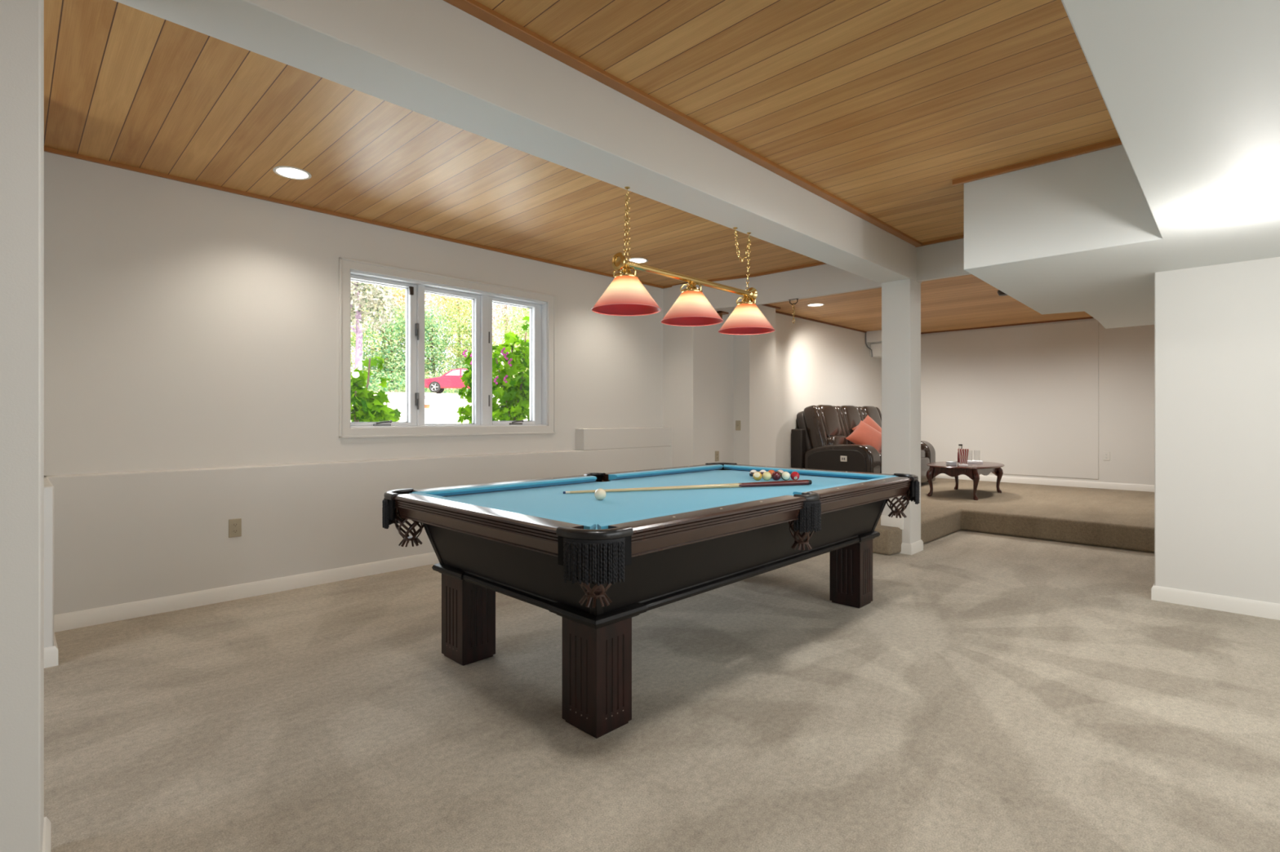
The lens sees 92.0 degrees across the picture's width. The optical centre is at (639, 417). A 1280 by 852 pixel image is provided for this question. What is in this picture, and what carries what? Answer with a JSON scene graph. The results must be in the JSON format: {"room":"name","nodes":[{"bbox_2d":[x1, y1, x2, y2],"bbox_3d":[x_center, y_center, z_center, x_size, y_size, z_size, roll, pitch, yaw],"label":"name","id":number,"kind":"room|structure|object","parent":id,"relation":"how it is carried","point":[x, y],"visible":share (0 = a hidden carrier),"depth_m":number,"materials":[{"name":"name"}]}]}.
{"room":"basement billiard room","nodes":[
{"label":"basement billiard room","id":0,"kind":"room"},
{"bbox_2d":[0,0,44,851],"bbox_3d":[-2.272,-0.035,0.729,0.270,2.370,2.268,0,0,44],"label":"wall pillar","id":1,"kind":"structure","parent":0,"point":[21,21],"depth_m":1.41,"materials":[{"name":"white paint"}]},
{"bbox_2d":[41,817,51,851],"bbox_3d":[-2.021,1.106,0.984,0.294,0.088,1.582,0,0,44],"label":"baseboard","id":2,"kind":"structure","parent":1,"relation":"attached to","point":[46,839],"depth_m":1.58,"materials":[{"name":"white"}]},
{"bbox_2d":[44,475,53,648],"bbox_3d":[-3.128,0.734,2.987,0.750,0.832,0.402,0,0,44],"label":"wall","id":3,"kind":"structure","parent":0,"point":[48,487],"depth_m":2.86,"materials":[{"name":"white paint"}]},
{"bbox_2d":[44,631,57,668],"bbox_3d":[-3.054,1.105,2.960,0.634,0.090,0.366,0,0,44],"label":"baseboard","id":4,"kind":"structure","parent":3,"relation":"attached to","point":[51,654],"depth_m":2.85,"materials":[{"name":"white wood"}]},
{"bbox_2d":[44,146,663,475],"bbox_3d":[-2.290,-0.300,4.544,0.272,2.900,7.900,0,0,44],"label":"wall","id":5,"kind":"structure","parent":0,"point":[187,326],"depth_m":4.01,"materials":[{"name":"white paint"}]},
{"bbox_2d":[44,446,671,615],"bbox_3d":[-1.436,0.734,5.177,0.150,0.832,5.200,0,0,44],"label":"wall ledge","id":6,"kind":"object","parent":5,"relation":"attached to","point":[121,537],"visible":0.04,"depth_m":3.95,"materials":[{"name":"white paint"}]},
{"bbox_2d":[228,518,241,537],"bbox_3d":[-2.561,0.698,3.912,0.010,0.115,0.070,0,0,44],"label":"wall outlet","id":7,"kind":"object","parent":6,"relation":"attached to","point":[234,525],"visible":1,"depth_m":3.91,"materials":[{"name":"beige plastic"}]},
{"bbox_2d":[231,528,238,533],"bbox_3d":[-2.560,0.718,3.910,0.004,0.029,0.033,0,0,44],"label":"socket","id":8,"kind":"object","parent":7,"relation":"attached to","point":[233,531],"depth_m":3.91,"materials":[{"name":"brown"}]},
{"bbox_2d":[231,522,238,527],"bbox_3d":[-2.560,0.678,3.910,0.004,0.029,0.033,0,0,44],"label":"socket","id":9,"kind":"object","parent":7,"relation":"attached to","point":[233,524],"depth_m":3.91,"materials":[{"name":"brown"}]},
{"bbox_2d":[53,551,439,632],"bbox_3d":[-1.401,1.105,5.096,0.014,0.090,5.028,0,0,44],"label":"baseboard","id":10,"kind":"structure","parent":6,"relation":"attached to","point":[86,618],"depth_m":3.87,"materials":[{"name":"white wood"}]},
{"bbox_2d":[575,427,671,450],"bbox_3d":[-0.108,0.213,6.536,0.150,0.210,1.400,0,0,44],"label":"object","id":11,"kind":"structure","parent":6,"relation":"on","point":[586,439],"depth_m":6.35,"materials":[{"name":"white paint"}]},
{"bbox_2d":[338,257,555,438],"bbox_3d":[-1.504,-0.507,5.193,0.050,1.315,1.961,0,0,44],"label":"window frame","id":12,"kind":"structure","parent":5,"relation":"attached to","point":[345,264],"depth_m":4.91,"materials":[{"name":"white paint"}]},
{"bbox_2d":[350,270,546,427],"bbox_3d":[-1.587,-0.507,5.274,0.218,1.181,1.823,0,0,44],"label":"window","id":13,"kind":"structure","parent":5,"relation":"attached to","point":[482,302],"depth_m":5.41,"materials":[{"name":"white plastic"}]},
{"bbox_2d":[408,286,413,295],"bbox_3d":[-1.833,-1.018,4.954,0.022,0.065,0.032,0,0,44],"label":"sensor","id":14,"kind":"object","parent":13,"relation":"attached to","point":[411,288],"visible":1,"depth_m":4.95,"materials":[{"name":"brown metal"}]},
{"bbox_2d":[44,0,821,286],"bbox_3d":[-1.386,-1.540,3.661,2.700,0.120,7.900,0,0,44],"label":"ceiling","id":15,"kind":"structure","parent":0,"point":[124,84],"depth_m":3.45,"materials":[{"name":"brown wood"}]},
{"bbox_2d":[272,165,311,179],"bbox_3d":[-2.099,-1.478,3.733,0.204,0.011,0.204,0,0,44],"label":"recessed light","id":16,"kind":"object","parent":15,"relation":"in","point":[291,172],"visible":1,"depth_m":3.73,"materials":[{"name":"white plastic"}]},
{"bbox_2d":[113,0,921,284],"bbox_3d":[-0.337,-1.360,2.713,0.265,0.380,7.710,0,0,44],"label":"beam","id":17,"kind":"structure","parent":15,"relation":"attached to","point":[433,59],"depth_m":2.47,"materials":[{"name":"white paint"}]},
{"bbox_2d":[443,0,921,247],"bbox_3d":[-0.279,-1.475,2.545,0.056,0.030,7.650,0,0,44],"label":"trim","id":18,"kind":"structure","parent":17,"relation":"attached to","point":[473,7],"depth_m":2.83,"materials":[{"name":"brown wood"}]},
{"bbox_2d":[591,186,775,334],"bbox_3d":[0.300,-0.856,3.505,0.354,0.627,1.409,0,0,44],"label":"pendant light","id":19,"kind":"object","parent":17,"relation":"hanging from","point":[626,295],"visible":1,"depth_m":3.38,"materials":[{"name":"glass"}]},
{"bbox_2d":[627,257,648,263],"bbox_3d":[-0.025,-1.478,5.813,0.204,0.011,0.204,0,0,44],"label":"recessed light","id":20,"kind":"object","parent":15,"relation":"in","point":[640,260],"visible":0.7,"depth_m":5.79,"materials":[{"name":"white plastic"}]},
{"bbox_2d":[44,529,1279,851],"bbox_3d":[0.748,1.200,2.554,7.500,0.100,9.300,0,0,44],"label":"floor","id":21,"kind":"structure","parent":0,"point":[992,692],"depth_m":2.36,"materials":[{"name":"beige carpet"}]},
{"bbox_2d":[382,462,919,738],"bbox_3d":[0.244,0.752,3.415,1.627,0.796,2.754,0,0,44],"label":"pool table","id":22,"kind":"object","parent":21,"relation":"on","point":[597,566],"visible":0.96,"depth_m":2.67,"materials":[{"name":"brown wood"}]},
{"bbox_2d":[409,493,596,529],"bbox_3d":[-0.616,0.380,2.534,1.318,0.036,0.060,0,0,44],"label":"cushion","id":23,"kind":"object","parent":22,"relation":"on","point":[585,526],"depth_m":2.37,"materials":[{"name":"blue fabric"}]},
{"bbox_2d":[412,475,596,496],"bbox_3d":[-0.680,0.380,3.407,0.060,0.036,1.168,0,0,44],"label":"cushion","id":24,"kind":"object","parent":22,"relation":"on","point":[557,482],"depth_m":3.36,"materials":[{"name":"blue fabric"}]},
{"bbox_2d":[594,488,606,500],"bbox_3d":[-0.191,0.369,2.978,0.057,0.057,0.057,0,0,44],"label":"cue ball","id":25,"kind":"object","parent":22,"relation":"on","point":[600,494],"visible":1,"depth_m":2.96,"materials":[{"name":"beige plastic"}]},
{"bbox_2d":[608,464,723,479],"bbox_3d":[0.229,0.380,4.337,0.060,0.036,1.168,0,0,44],"label":"cushion","id":26,"kind":"object","parent":22,"relation":"on","point":[695,469],"depth_m":4.26,"materials":[{"name":"blue fabric"}]},
{"bbox_2d":[563,480,812,493],"bbox_3d":[0.305,0.382,3.433,1.474,0.032,0.032,0,0,-17],"label":"pool cue","id":27,"kind":"object","parent":22,"relation":"on","point":[796,482],"visible":1,"depth_m":3.46,"materials":[{"name":"beige wood"}]},
{"bbox_2d":[596,494,784,529],"bbox_3d":[0.257,0.380,2.491,0.060,0.036,1.168,0,0,44],"label":"cushion","id":28,"kind":"object","parent":22,"relation":"on","point":[604,526],"depth_m":2.35,"materials":[{"name":"blue fabric"}]},
{"bbox_2d":[749,470,756,478],"bbox_3d":[0.744,0.369,4.048,0.057,0.057,0.057,0,0,-22],"label":"ball","id":29,"kind":"object","parent":22,"relation":"on","point":[752,472],"visible":0.68,"depth_m":4.03,"materials":[{"name":"white plastic"}]},
{"bbox_2d":[752,471,761,480],"bbox_3d":[0.743,0.369,3.913,0.057,0.057,0.057,0,0,-24],"label":"ball","id":30,"kind":"object","parent":22,"relation":"on","point":[757,476],"visible":1,"depth_m":3.89,"materials":[{"name":"yellow plastic"}]},
{"bbox_2d":[759,470,766,478],"bbox_3d":[0.805,0.369,4.048,0.057,0.057,0.057,0,0,-24],"label":"ball","id":31,"kind":"object","parent":22,"relation":"on","point":[762,472],"visible":0.43,"depth_m":4.03,"materials":[{"name":"white plastic"}]},
{"bbox_2d":[762,471,771,480],"bbox_3d":[0.802,0.369,3.913,0.057,0.057,0.057,0,0,44],"label":"ball","id":32,"kind":"object","parent":22,"relation":"on","point":[766,476],"visible":1,"depth_m":3.89,"materials":[{"name":"beige plastic"}]},
{"bbox_2d":[771,471,780,480],"bbox_3d":[0.862,0.369,3.913,0.057,0.057,0.057,0,0,44],"label":"ball","id":33,"kind":"object","parent":22,"relation":"on","point":[775,476],"visible":1,"depth_m":3.89,"materials":[{"name":"red plastic"}]},
{"bbox_2d":[777,470,783,478],"bbox_3d":[0.918,0.369,4.048,0.057,0.057,0.057,0,0,-20],"label":"ball","id":34,"kind":"object","parent":22,"relation":"on","point":[780,472],"visible":0.36,"depth_m":4.03,"materials":[{"name":"white plastic"}]},
{"bbox_2d":[781,471,790,480],"bbox_3d":[0.921,0.369,3.913,0.057,0.057,0.057,0,0,-23],"label":"ball","id":35,"kind":"object","parent":22,"relation":"on","point":[785,476],"visible":1,"depth_m":3.89,"materials":[{"name":"white plastic"}]},
{"bbox_2d":[790,471,799,480],"bbox_3d":[0.981,0.369,3.913,0.057,0.057,0.057,0,0,44],"label":"ball","id":36,"kind":"object","parent":22,"relation":"on","point":[794,475],"visible":0.91,"depth_m":3.89,"materials":[{"name":"red plastic"}]},
{"bbox_2d":[723,464,890,479],"bbox_3d":[1.103,0.380,4.294,1.318,0.036,0.060,0,0,44],"label":"cushion","id":37,"kind":"object","parent":22,"relation":"on","point":[806,473],"depth_m":4.20,"materials":[{"name":"blue fabric"}]},
{"bbox_2d":[792,475,895,495],"bbox_3d":[1.166,0.380,3.421,0.060,0.036,1.168,0,0,44],"label":"cushion","id":38,"kind":"object","parent":22,"relation":"on","point":[802,492],"depth_m":3.31,"materials":[{"name":"blue fabric"}]},
{"bbox_2d":[881,278,920,543],"bbox_3d":[2.266,-0.010,5.364,0.245,2.320,0.241,0,0,44],"label":"column","id":39,"kind":"structure","parent":21,"relation":"on","point":[900,299],"depth_m":5.27,"materials":[{"name":"white paint"}]},
{"bbox_2d":[880,515,903,529],"bbox_3d":[2.157,0.895,5.292,0.190,0.100,0.014,0,0,44],"label":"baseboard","id":40,"kind":"structure","parent":39,"relation":"attached to","point":[886,521],"depth_m":5.28,"materials":[{"name":"white wood"}]},
{"bbox_2d":[899,539,923,555],"bbox_3d":[2.269,1.105,5.361,0.264,0.090,0.269,0,0,44],"label":"baseboard","id":41,"kind":"structure","parent":39,"relation":"attached to","point":[914,548],"depth_m":5.22,"materials":[{"name":"white wood"}]},
{"bbox_2d":[872,478,1154,555],"bbox_3d":[3.850,1.041,6.946,4.600,0.218,5.082,0,0,44],"label":"platform","id":42,"kind":"object","parent":21,"relation":"on","point":[1120,519],"visible":0.34,"depth_m":6.11,"materials":[{"name":"beige carpet"}]},
{"bbox_2d":[791,404,935,482],"bbox_3d":[3.082,0.366,8.370,1.080,1.073,2.142,0,0,44],"label":"reclining sofa","id":43,"kind":"object","parent":42,"relation":"on","point":[820,442],"visible":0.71,"depth_m":7.89,"materials":[{"name":"black leather"}]},
{"bbox_2d":[845,420,881,450],"bbox_3d":[2.975,0.277,8.054,0.539,0.488,0.338,0,0,-41],"label":"throw pillow","id":44,"kind":"object","parent":43,"relation":"on","point":[864,434],"visible":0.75,"depth_m":7.99,"materials":[{"name":"orange fabric"}]},
{"bbox_2d":[852,415,881,433],"bbox_3d":[3.141,0.212,8.395,0.537,0.506,0.268,0,0,-39],"label":"throw pillow","id":45,"kind":"object","parent":43,"relation":"on","point":[868,420],"visible":0.23,"depth_m":8.40,"materials":[{"name":"orange fabric"}]},
{"bbox_2d":[877,450,881,462],"bbox_3d":[2.789,0.532,7.921,0.800,0.220,0.536,0,0,44],"label":"seat cushion","id":46,"kind":"object","parent":43,"relation":"on","point":[879,452],"depth_m":7.51,"materials":[{"name":"brown leather"}]},
{"bbox_2d":[920,448,925,457],"bbox_3d":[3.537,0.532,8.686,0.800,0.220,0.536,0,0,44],"label":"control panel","id":47,"kind":"object","parent":43,"relation":"on","point":[922,451],"depth_m":8.48,"materials":[{"name":"silver plastic"}]},
{"bbox_2d":[925,461,1004,500],"bbox_3d":[3.950,0.750,7.506,0.790,0.378,1.240,0,0,44],"label":"coffee table","id":48,"kind":"object","parent":42,"relation":"on","point":[973,471],"visible":0.93,"depth_m":7.25,"materials":[{"name":"brown wood"}]},
{"bbox_2d":[946,461,956,465],"bbox_3d":[3.680,0.541,7.309,0.080,0.040,0.100,0,0,4],"label":"box","id":49,"kind":"object","parent":48,"relation":"on","point":[948,463],"visible":1,"depth_m":7.26,"materials":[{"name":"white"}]},
{"bbox_2d":[957,444,962,464],"bbox_3d":[3.873,0.441,7.470,0.066,0.240,0.066,0,0,44],"label":"drink bottle","id":50,"kind":"object","parent":48,"relation":"on","point":[959,445],"visible":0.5,"depth_m":7.46,"materials":[{"name":"clear glass"}]},
{"bbox_2d":[957,448,968,466],"bbox_3d":[3.773,0.464,7.218,0.112,0.195,0.112,0,0,24],"label":"popcorn box","id":51,"kind":"object","parent":48,"relation":"on","point":[962,453],"visible":1,"depth_m":7.18,"materials":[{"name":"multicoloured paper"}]},
{"bbox_2d":[967,460,982,463],"bbox_3d":[4.125,0.546,7.657,0.170,0.030,0.220,0,0,16],"label":"book","id":52,"kind":"object","parent":48,"relation":"on","point":[968,461],"visible":0.67,"depth_m":7.56,"materials":[{"name":"white paper"}]},
{"bbox_2d":[967,450,972,460],"bbox_3d":[4.083,0.469,7.664,0.064,0.125,0.064,0,0,44],"label":"glass tumbler","id":53,"kind":"object","parent":52,"relation":"on","point":[970,454],"visible":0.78,"depth_m":7.64,"materials":[{"name":"white"}]},
{"bbox_2d":[973,450,979,460],"bbox_3d":[4.182,0.469,7.672,0.064,0.125,0.064,0,0,44],"label":"glass tumbler","id":54,"kind":"object","parent":52,"relation":"on","point":[976,453],"visible":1,"depth_m":7.65,"materials":[{"name":"white"}]},
{"bbox_2d":[662,283,733,467],"bbox_3d":[0.685,-0.160,7.146,0.492,2.620,0.820,0,0,44],"label":"wall","id":55,"kind":"structure","parent":0,"point":[698,362],"depth_m":6.88,"materials":[{"name":"white paint"}]},
{"bbox_2d":[715,451,719,461],"bbox_3d":[0.871,0.435,6.978,0.010,0.115,0.070,0,0,44],"label":"wall outlet","id":56,"kind":"object","parent":55,"relation":"attached to","point":[717,453],"visible":1,"depth_m":6.97,"materials":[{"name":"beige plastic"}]},
{"bbox_2d":[716,311,728,319],"bbox_3d":[0.929,-1.137,6.988,0.078,0.115,0.145,0,0,44],"label":"wall bracket","id":57,"kind":"object","parent":55,"relation":"attached to","point":[721,313],"visible":0.63,"depth_m":6.93,"materials":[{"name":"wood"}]},
{"bbox_2d":[662,262,826,288],"bbox_3d":[1.265,-1.474,6.254,2.537,0.032,0.155,0,0,39],"label":"trim","id":58,"kind":"structure","parent":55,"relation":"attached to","point":[820,263],"depth_m":6.30,"materials":[{"name":"brown wood"}]},
{"bbox_2d":[788,298,799,323],"bbox_3d":[1.516,-1.050,6.103,0.100,0.241,0.030,0,0,44],"label":"ceiling hook","id":59,"kind":"object","parent":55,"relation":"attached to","point":[792,299],"visible":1,"depth_m":6.10,"materials":[{"name":"brown metal"}]},
{"bbox_2d":[662,238,970,314],"bbox_3d":[1.770,-1.360,5.841,3.834,0.380,0.205,0,0,40],"label":"header","id":60,"kind":"object","parent":55,"relation":"attached to","point":[944,260],"visible":0.29,"depth_m":5.90,"materials":[{"name":"white paint"}]},
{"bbox_2d":[733,305,775,466],"bbox_3d":[1.276,-0.152,7.413,0.465,2.405,0.552,0,0,44],"label":"wall","id":61,"kind":"structure","parent":0,"point":[754,355],"depth_m":7.18,"materials":[{"name":"white paint"}]},
{"bbox_2d":[735,420,740,430],"bbox_3d":[1.133,0.090,7.156,0.070,0.115,0.017,0,0,44],"label":"light switch","id":62,"kind":"object","parent":61,"relation":"attached to","point":[737,422],"visible":1,"depth_m":7.15,"materials":[{"name":"beige plastic"}]},
{"bbox_2d":[761,304,780,309],"bbox_3d":[1.366,-1.330,7.158,0.020,0.030,0.950,0,0,44],"label":"trim","id":63,"kind":"structure","parent":61,"relation":"attached to","point":[767,305],"depth_m":7.36,"materials":[{"name":"brown wood"}]},
{"bbox_2d":[475,0,1119,242],"bbox_3d":[0.560,-1.540,1.690,2.560,0.120,7.800,0,0,44],"label":"ceiling","id":64,"kind":"structure","parent":0,"point":[878,105],"depth_m":2.70,"materials":[{"name":"brown wood"}]},
{"bbox_2d":[915,235,964,247],"bbox_3d":[2.747,-1.474,4.894,1.110,0.032,0.030,0,0,44],"label":"trim","id":65,"kind":"structure","parent":64,"relation":"attached to","point":[960,237],"depth_m":5.12,"materials":[{"name":"brown wood"}]},
{"bbox_2d":[952,137,1122,186],"bbox_3d":[2.328,-1.470,3.492,1.050,0.040,0.030,0,0,44],"label":"trim","id":66,"kind":"structure","parent":64,"relation":"attached to","point":[1115,142],"depth_m":3.52,"materials":[{"name":"brown wood"}]},
{"bbox_2d":[775,312,881,467],"bbox_3d":[2.689,-0.250,8.977,0.300,2.600,4.000,0,0,44],"label":"wall","id":67,"kind":"structure","parent":0,"point":[817,363],"depth_m":8.46,"materials":[{"name":"white paint"}]},
{"bbox_2d":[775,311,866,333],"bbox_3d":[2.758,-1.330,8.819,0.020,0.030,3.530,0,0,44],"label":"trim","id":68,"kind":"structure","parent":67,"relation":"attached to","point":[777,312],"depth_m":8.50,"materials":[{"name":"brown wood"}]},
{"bbox_2d":[865,333,872,356],"bbox_3d":[3.561,-1.135,9.619,0.184,0.371,0.022,0,0,-37],"label":"cord","id":69,"kind":"object","parent":67,"relation":"attached to","point":[865,333],"visible":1,"depth_m":9.59,"materials":[{"name":"grey plastic"}]},
{"bbox_2d":[866,329,881,343],"bbox_3d":[3.928,-1.255,9.709,0.550,0.180,0.780,0,0,44],"label":"wall","id":70,"kind":"structure","parent":0,"point":[873,336],"depth_m":9.50,"materials":[{"name":"white paint"}]},
{"bbox_2d":[870,342,881,358],"bbox_3d":[3.805,-1.058,9.711,0.270,0.215,0.290,0,0,44],"label":"wall speaker","id":71,"kind":"object","parent":70,"relation":"hanging from","point":[876,348],"visible":0.43,"depth_m":9.64,"materials":[{"name":"white plastic"}]},
{"bbox_2d":[766,274,1091,333],"bbox_3d":[3.843,-1.450,7.010,4.900,0.230,5.000,0,0,44],"label":"ceiling","id":72,"kind":"structure","parent":0,"point":[965,301],"depth_m":7.58,"materials":[{"name":"brown wood"}]},
{"bbox_2d":[806,302,824,306],"bbox_3d":[2.072,-1.333,7.301,0.204,0.011,0.204,0,0,44],"label":"recessed light","id":73,"kind":"object","parent":72,"relation":"in","point":[815,304],"visible":1,"depth_m":7.29,"materials":[{"name":"white plastic"}]},
{"bbox_2d":[997,290,1008,296],"bbox_3d":[3.814,-1.308,6.479,0.120,0.055,0.120,0,0,44],"label":"recessed light","id":74,"kind":"object","parent":72,"relation":"attached to","point":[1000,293],"visible":0.62,"depth_m":6.46,"materials":[{"name":"brown metal"}]},
{"bbox_2d":[920,318,1154,484],"bbox_3d":[5.648,-0.250,8.714,4.900,2.600,0.240,0,0,44],"label":"wall","id":75,"kind":"structure","parent":0,"point":[1126,354],"depth_m":7.96,"materials":[{"name":"white paint"}]},
{"bbox_2d":[920,316,1093,333],"bbox_3d":[5.137,-1.330,9.022,2.540,0.030,0.020,0,0,44],"label":"trim","id":76,"kind":"structure","parent":75,"relation":"attached to","point":[1090,317],"depth_m":8.84,"materials":[{"name":"brown wood"}]},
{"bbox_2d":[920,319,1098,479],"bbox_3d":[5.147,-0.242,9.041,2.528,2.115,0.022,0,0,44],"label":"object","id":77,"kind":"structure","parent":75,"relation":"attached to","point":[1024,397],"depth_m":8.79,"materials":[{"name":"white paint"}]},
{"bbox_2d":[935,473,1154,492],"bbox_3d":[5.452,0.889,8.728,4.000,0.085,0.014,0,0,44],"label":"baseboard","id":78,"kind":"structure","parent":75,"relation":"attached to","point":[1138,487],"depth_m":8.41,"materials":[{"name":"white"}]},
{"bbox_2d":[1102,451,1110,460],"bbox_3d":[6.106,0.503,8.093,0.070,0.115,0.010,0,0,44],"label":"wall outlet","id":79,"kind":"object","parent":75,"relation":"attached to","point":[1106,455],"visible":1,"depth_m":8.09,"materials":[{"name":"white plastic"}]},
{"bbox_2d":[964,0,1279,328],"bbox_3d":[2.391,-1.238,1.578,3.785,0.644,10.200,0,0,44],"label":"soffit","id":80,"kind":"structure","parent":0,"point":[1189,90],"depth_m":2.56,"materials":[{"name":"white paint"}]},
{"bbox_2d":[1154,257,1279,604],"bbox_3d":[4.439,0.107,3.045,2.905,2.086,0.440,0,0,44],"label":"wall","id":81,"kind":"structure","parent":0,"point":[1217,326],"depth_m":3.69,"materials":[{"name":"white paint"}]},
{"bbox_2d":[1151,583,1279,620],"bbox_3d":[4.358,1.105,3.115,2.719,0.090,0.454,0,0,44],"label":"baseboard","id":82,"kind":"structure","parent":81,"relation":"attached to","point":[1191,598],"depth_m":3.69,"materials":[{"name":"white wood"}]},
{"label":"outside","id":83,"kind":"structure","parent":0,"visible":0},
{"bbox_2d":[351,369,528,423],"bbox_3d":[-19.491,-3.194,37.217,70.000,6.812,78.000,0,0,44],"label":"ground","id":84,"kind":"structure","parent":83,"point":[440,411],"depth_m":14.52,"materials":[{"name":"white concrete"}]},
{"bbox_2d":[351,290,373,377],"bbox_3d":[-20.601,-5.451,41.885,4.697,7.415,4.796,0,0,-10],"label":"tree","id":85,"kind":"object","parent":84,"relation":"on","point":[353,326],"visible":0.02,"depth_m":42.26,"materials":[{"name":"green plant"}]},
{"bbox_2d":[351,280,400,370],"bbox_3d":[-12.321,-5.266,27.070,3.328,8.699,4.644,0,0,-17],"label":"tree","id":86,"kind":"object","parent":84,"relation":"on","point":[358,300],"visible":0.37,"depth_m":26.93,"materials":[{"name":"green plant"}]},
{"bbox_2d":[351,355,400,422],"bbox_3d":[-2.493,-0.233,5.684,0.458,0.728,0.556,0,0,44],"label":"leafy shrub","id":87,"kind":"object","parent":84,"relation":"on","point":[366,407],"visible":0.83,"depth_m":5.64,"materials":[{"name":"green plant"}]},
{"bbox_2d":[360,284,405,366],"bbox_3d":[-19.059,-8.994,45.634,5.893,14.085,6.719,0,0,44],"label":"tree","id":88,"kind":"object","parent":84,"relation":"on","point":[394,289],"visible":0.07,"depth_m":45.39,"materials":[{"name":"yellow plant"}]},
{"bbox_2d":[351,302,426,391],"bbox_3d":[-17.452,-4.895,42.898,5.092,6.306,4.664,0,0,-36],"label":"tree","id":89,"kind":"object","parent":84,"relation":"on","point":[392,365],"visible":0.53,"depth_m":42.23,"materials":[{"name":"green plant"}]},
{"bbox_2d":[384,287,443,326],"bbox_3d":[-17.576,-9.651,47.842,5.956,15.100,5.239,0,0,44],"label":"tree","id":90,"kind":"object","parent":84,"relation":"on","point":[428,295],"visible":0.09,"depth_m":47.30,"materials":[{"name":"green plant"}]},
{"bbox_2d":[392,302,468,392],"bbox_3d":[-15.014,-5.011,44.927,5.129,6.538,5.502,0,0,44],"label":"tree","id":91,"kind":"object","parent":84,"relation":"on","point":[431,342],"visible":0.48,"depth_m":44.35,"materials":[{"name":"green plant"}]},
{"bbox_2d":[362,370,515,393],"bbox_3d":[-13.043,-2.151,42.022,19.114,2.129,5.205,0,0,0],"label":"undergrowth","id":92,"kind":"object","parent":84,"relation":"on","point":[376,378],"visible":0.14,"depth_m":40.92,"materials":[{"name":"green plant"}]},
{"bbox_2d":[351,288,529,381],"bbox_3d":[-25.119,-10.252,56.077,42.324,17.312,5.589,0,0,0],"label":"woodland","id":93,"kind":"object","parent":84,"relation":"on","point":[496,339],"visible":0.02,"depth_m":55.75,"materials":[{"name":"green plant"}]},
{"bbox_2d":[424,368,470,393],"bbox_3d":[-11.138,-2.248,37.999,4.214,1.485,1.870,0,0,-10],"label":"car","id":94,"kind":"object","parent":84,"relation":"on","point":[451,380],"visible":0.48,"depth_m":37.09,"materials":[{"name":"red paint"}]},
{"bbox_2d":[424,293,502,363],"bbox_3d":[-14.476,-10.135,49.621,7.190,15.821,5.956,0,0,44],"label":"tree","id":95,"kind":"object","parent":84,"relation":"on","point":[444,298],"visible":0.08,"depth_m":48.27,"materials":[{"name":"yellow plant"}]},
{"bbox_2d":[456,349,471,423],"bbox_3d":[-1.857,-0.317,6.852,0.277,0.910,0.390,0,0,44],"label":"leafy shrub","id":96,"kind":"object","parent":84,"relation":"on","point":[466,378],"visible":0.48,"depth_m":6.76,"materials":[{"name":"green plant"}]},
{"bbox_2d":[435,298,505,378],"bbox_3d":[-12.822,-5.373,46.957,5.193,7.338,5.754,0,0,-43],"label":"tree","id":97,"kind":"object","parent":84,"relation":"on","point":[462,331],"visible":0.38,"depth_m":46.36,"materials":[{"name":"green plant"}]},
{"bbox_2d":[492,315,529,421],"bbox_3d":[-1.317,-0.500,6.840,0.581,1.308,1.082,0,0,44],"label":"leafy shrub","id":98,"kind":"object","parent":84,"relation":"on","point":[513,393],"visible":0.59,"depth_m":6.62,"materials":[{"name":"green plant"}]},
{"bbox_2d":[492,302,529,340],"bbox_3d":[-10.016,-9.387,47.940,5.796,15.036,7.798,0,0,-20],"label":"tree","id":99,"kind":"object","parent":84,"relation":"on","point":[495,310],"visible":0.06,"depth_m":46.72,"materials":[{"name":"green plant"}]},
{"bbox_2d":[496,305,529,369],"bbox_3d":[-7.665,-5.721,43.982,5.683,8.098,5.182,0,0,44],"label":"tree","id":100,"kind":"object","parent":84,"relation":"on","point":[513,308],"visible":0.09,"depth_m":43.24,"materials":[{"name":"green plant"}]},
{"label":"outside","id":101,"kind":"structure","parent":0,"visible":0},
{"bbox_2d":[386,395,494,399],"bbox_3d":[-7.991,-1.332,26.401,5.079,2.092,57.023,0,0,32],"label":"road","id":102,"kind":"structure","parent":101,"point":[389,397],"depth_m":23.95,"materials":[{"name":"grey asphalt"}]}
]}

